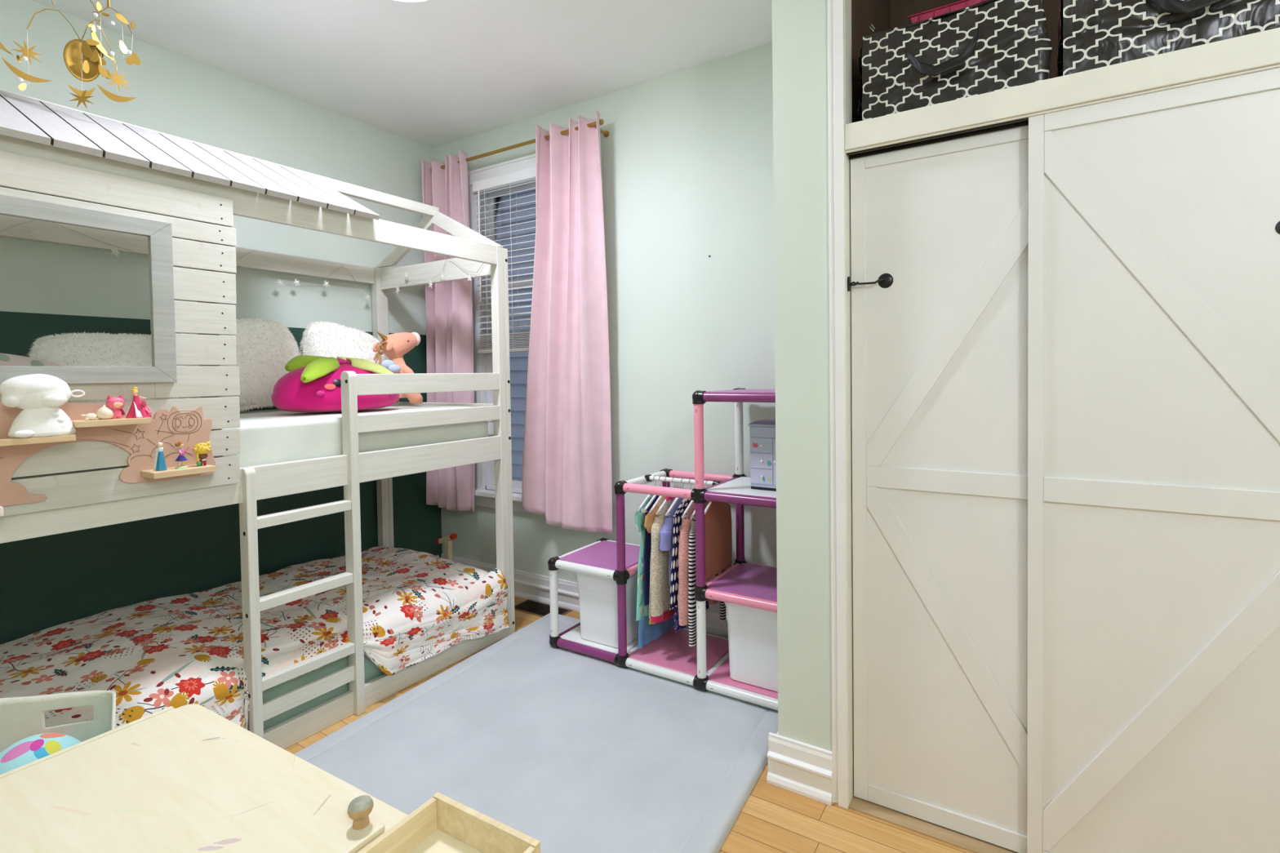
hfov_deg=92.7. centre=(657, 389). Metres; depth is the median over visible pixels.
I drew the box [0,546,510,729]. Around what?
quilt
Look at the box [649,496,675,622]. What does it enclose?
dress
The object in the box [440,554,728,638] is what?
baseboard
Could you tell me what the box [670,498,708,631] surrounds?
dress
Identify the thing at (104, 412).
ornament
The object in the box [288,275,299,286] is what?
string lights
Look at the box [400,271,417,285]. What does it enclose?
string lights
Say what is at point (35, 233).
string lights
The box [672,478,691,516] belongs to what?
clothes hanger
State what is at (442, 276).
string lights
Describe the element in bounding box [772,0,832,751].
wall
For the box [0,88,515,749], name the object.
bunk bed
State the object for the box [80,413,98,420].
turtle figurine
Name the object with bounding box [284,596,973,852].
floor
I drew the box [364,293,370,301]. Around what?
string lights
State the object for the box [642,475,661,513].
clothes hanger
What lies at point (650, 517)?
dress
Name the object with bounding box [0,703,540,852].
table
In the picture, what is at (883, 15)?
wall
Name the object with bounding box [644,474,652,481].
socket
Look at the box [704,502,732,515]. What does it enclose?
clothes hanger
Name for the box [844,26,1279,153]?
trim
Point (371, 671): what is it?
mattress
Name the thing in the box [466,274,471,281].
string lights
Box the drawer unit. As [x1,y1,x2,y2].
[747,419,776,491]
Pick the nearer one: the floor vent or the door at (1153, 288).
the door at (1153, 288)
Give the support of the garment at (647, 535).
hanging from the clothes hanger at (654, 496)
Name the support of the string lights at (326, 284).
attached to the bunk bed
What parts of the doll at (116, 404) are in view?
arm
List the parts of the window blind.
ladder cord, rail, ladder cord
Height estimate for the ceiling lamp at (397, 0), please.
0.087 m
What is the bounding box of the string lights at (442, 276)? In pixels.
[428,257,450,288]
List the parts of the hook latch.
keeper plate, hook arm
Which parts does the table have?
lid, knob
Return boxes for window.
[467,153,541,515]
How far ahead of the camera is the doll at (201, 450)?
1.89 m
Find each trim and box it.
[827,0,848,808]
[844,0,853,804]
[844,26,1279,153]
[847,72,1251,159]
[848,795,1017,852]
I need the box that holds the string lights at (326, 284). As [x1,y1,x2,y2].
[321,266,355,288]
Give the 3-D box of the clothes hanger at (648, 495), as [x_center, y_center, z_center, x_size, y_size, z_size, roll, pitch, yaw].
[-0.012,0.469,2.828,0.012,0.143,0.304,0,2,32]
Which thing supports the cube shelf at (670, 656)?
on the play mat
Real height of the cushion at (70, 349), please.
0.340 m
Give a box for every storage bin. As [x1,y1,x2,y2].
[0,690,115,752]
[575,572,638,648]
[724,602,777,692]
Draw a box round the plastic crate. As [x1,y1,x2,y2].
[907,0,986,22]
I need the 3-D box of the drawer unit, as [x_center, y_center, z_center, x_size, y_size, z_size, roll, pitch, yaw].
[0.510,0.266,2.479,0.244,0.277,0.160,0,2,32]
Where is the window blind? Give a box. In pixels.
[472,166,535,353]
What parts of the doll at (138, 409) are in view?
sash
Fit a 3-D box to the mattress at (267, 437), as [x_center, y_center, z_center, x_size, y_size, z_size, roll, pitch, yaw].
[-1.723,0.222,2.505,0.927,0.233,1.866,0,2,32]
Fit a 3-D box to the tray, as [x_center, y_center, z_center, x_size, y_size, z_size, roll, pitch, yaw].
[-0.470,0.785,0.771,0.265,0.064,0.691,0,2,32]
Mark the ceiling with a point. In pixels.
(433, 73)
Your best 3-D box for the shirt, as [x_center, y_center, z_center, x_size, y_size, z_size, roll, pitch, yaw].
[0.116,0.663,2.756,0.047,0.380,0.378,0,2,32]
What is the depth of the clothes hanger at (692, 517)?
2.58 m
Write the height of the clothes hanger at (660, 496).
0.143 m
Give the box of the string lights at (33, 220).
[0,219,35,231]
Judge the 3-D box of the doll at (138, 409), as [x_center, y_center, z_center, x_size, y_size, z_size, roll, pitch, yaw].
[-1.498,0.037,1.760,0.047,0.090,0.061,0,2,32]
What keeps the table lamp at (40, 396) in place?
on the shelf at (139, 437)
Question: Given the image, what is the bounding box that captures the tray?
[357,792,540,852]
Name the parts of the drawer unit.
lid, drawer, drawer, drawer, rail, cupboard door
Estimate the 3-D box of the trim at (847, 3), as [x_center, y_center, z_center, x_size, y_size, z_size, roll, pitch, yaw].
[1.051,-0.104,1.564,1.130,2.740,0.079,0,2,32]
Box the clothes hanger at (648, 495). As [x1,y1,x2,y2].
[636,475,656,511]
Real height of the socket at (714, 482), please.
0.037 m
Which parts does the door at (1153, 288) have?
rail, rail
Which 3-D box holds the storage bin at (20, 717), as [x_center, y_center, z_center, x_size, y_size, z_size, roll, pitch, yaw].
[-1.488,1.018,1.407,0.368,0.523,0.301,-2,2,-40]
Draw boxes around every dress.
[635,494,674,648]
[644,496,666,624]
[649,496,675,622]
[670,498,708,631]
[677,502,719,626]
[688,501,726,646]
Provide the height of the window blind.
1.036 m
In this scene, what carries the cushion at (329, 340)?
on the mattress at (267, 437)
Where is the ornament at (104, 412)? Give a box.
[95,404,113,419]
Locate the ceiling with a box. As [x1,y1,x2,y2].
[31,0,772,147]
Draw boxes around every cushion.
[0,352,73,402]
[0,733,80,774]
[27,331,192,402]
[175,318,301,412]
[298,320,385,364]
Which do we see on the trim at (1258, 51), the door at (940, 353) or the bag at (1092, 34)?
the bag at (1092, 34)
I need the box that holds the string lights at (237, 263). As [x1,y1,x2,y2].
[235,250,255,266]
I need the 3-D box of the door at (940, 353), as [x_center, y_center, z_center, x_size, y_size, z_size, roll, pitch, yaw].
[0.857,0.279,1.712,0.605,1.954,0.027,0,2,32]
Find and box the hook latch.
[847,273,893,291]
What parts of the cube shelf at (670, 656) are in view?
panel, panel, panel, clothe rail, panel, panel, panel, panel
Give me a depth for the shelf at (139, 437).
1.77 m
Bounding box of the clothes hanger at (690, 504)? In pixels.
[680,499,693,518]
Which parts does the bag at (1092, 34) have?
handle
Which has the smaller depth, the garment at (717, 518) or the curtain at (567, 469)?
the garment at (717, 518)
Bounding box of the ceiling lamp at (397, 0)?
[396,0,425,1]
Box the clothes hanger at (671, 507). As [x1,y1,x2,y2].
[665,477,684,515]
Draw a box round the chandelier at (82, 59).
[0,0,140,108]
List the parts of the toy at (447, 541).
post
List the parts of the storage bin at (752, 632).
lid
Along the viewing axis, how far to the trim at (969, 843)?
1.75 m
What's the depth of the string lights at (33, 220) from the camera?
2.30 m
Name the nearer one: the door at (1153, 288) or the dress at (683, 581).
the door at (1153, 288)
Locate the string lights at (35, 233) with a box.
[28,226,42,239]
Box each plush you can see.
[271,355,399,412]
[373,331,422,403]
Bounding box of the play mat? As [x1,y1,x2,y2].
[293,613,777,852]
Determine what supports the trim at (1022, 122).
attached to the wall at (799, 27)
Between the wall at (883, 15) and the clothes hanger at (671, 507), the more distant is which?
the clothes hanger at (671, 507)
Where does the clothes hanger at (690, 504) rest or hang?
hanging from the cube shelf at (670, 656)
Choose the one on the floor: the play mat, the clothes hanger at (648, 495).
the play mat
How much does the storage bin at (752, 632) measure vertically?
0.326 m
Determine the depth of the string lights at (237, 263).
2.94 m
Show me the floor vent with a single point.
(529, 606)
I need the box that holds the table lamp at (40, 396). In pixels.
[0,373,84,438]
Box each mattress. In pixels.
[11,404,488,479]
[262,653,385,730]
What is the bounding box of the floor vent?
[514,599,572,617]
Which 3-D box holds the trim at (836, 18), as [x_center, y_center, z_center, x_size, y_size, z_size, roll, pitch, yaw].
[0.539,-0.138,1.826,0.048,2.810,0.018,0,2,32]
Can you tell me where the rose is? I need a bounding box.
[1275,221,1279,234]
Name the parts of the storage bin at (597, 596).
lid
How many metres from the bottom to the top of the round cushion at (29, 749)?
0.380 m
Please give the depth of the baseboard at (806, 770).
1.92 m
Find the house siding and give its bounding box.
[497,188,536,480]
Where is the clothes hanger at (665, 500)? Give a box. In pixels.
[655,476,675,515]
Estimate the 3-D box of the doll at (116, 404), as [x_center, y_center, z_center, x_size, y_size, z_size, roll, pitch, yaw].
[-1.523,0.048,1.716,0.032,0.068,0.042,0,2,32]
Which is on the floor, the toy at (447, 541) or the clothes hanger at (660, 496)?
the toy at (447, 541)
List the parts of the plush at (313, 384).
arm, crown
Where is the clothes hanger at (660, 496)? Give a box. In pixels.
[648,476,667,513]
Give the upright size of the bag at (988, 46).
0.289 m
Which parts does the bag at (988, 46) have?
handle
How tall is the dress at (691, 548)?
0.597 m
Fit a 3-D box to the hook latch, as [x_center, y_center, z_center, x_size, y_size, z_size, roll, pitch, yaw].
[0.629,-0.318,1.807,0.129,0.048,0.022,0,2,18]
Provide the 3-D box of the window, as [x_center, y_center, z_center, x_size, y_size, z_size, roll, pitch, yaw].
[-0.801,-0.307,3.629,0.890,2.074,0.165,0,2,32]
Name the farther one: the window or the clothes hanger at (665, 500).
the window
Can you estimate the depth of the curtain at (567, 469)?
3.25 m
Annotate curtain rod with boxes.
[430,119,608,171]
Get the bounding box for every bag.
[857,0,1051,120]
[1056,0,1279,76]
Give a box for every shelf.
[0,401,216,515]
[547,387,777,711]
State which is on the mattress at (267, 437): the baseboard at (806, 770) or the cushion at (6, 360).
the cushion at (6, 360)
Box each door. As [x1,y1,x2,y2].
[850,124,1028,852]
[1026,67,1279,852]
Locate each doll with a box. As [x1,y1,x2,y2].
[106,394,125,418]
[125,386,152,417]
[153,442,166,471]
[174,441,189,468]
[192,440,211,466]
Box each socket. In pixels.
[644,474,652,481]
[711,480,719,485]
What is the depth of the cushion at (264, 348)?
2.73 m
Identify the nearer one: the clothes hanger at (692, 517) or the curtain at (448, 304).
the clothes hanger at (692, 517)
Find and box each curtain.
[421,148,475,511]
[521,109,612,533]
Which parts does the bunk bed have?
plank panel, rail, post, rail, guard rail, guard rail, rail, post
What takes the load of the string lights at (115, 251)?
attached to the bunk bed
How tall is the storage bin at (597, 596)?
0.326 m
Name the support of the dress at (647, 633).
hanging from the clothes hanger at (648, 495)
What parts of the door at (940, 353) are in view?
rail, rail, rail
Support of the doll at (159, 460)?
on the shelf at (139, 437)
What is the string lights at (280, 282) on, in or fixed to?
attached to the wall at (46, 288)
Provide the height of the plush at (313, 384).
0.243 m
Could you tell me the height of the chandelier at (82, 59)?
0.629 m
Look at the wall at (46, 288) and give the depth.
2.82 m
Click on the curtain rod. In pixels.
(606, 133)
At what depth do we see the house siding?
5.35 m
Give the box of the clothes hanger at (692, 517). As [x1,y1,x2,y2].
[689,480,708,519]
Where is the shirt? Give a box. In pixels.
[659,497,684,585]
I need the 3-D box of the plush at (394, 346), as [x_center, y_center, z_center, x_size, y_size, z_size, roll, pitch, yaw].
[-1.349,-0.114,3.169,0.241,0.374,0.234,-2,2,-30]
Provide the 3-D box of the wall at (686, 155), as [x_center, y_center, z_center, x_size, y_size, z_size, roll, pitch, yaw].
[-0.254,-0.165,3.335,2.730,2.810,0.100,0,2,32]
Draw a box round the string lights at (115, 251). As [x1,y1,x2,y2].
[51,222,147,256]
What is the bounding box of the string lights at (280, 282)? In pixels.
[275,278,283,286]
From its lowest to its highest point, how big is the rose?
0.036 m
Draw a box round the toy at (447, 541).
[435,533,457,560]
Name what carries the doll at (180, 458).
on the shelf at (139, 437)
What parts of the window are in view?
sill, glass, sash, sash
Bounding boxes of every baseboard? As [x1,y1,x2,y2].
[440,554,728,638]
[766,732,832,805]
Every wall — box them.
[0,0,442,644]
[432,42,777,613]
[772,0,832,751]
[851,0,1060,122]

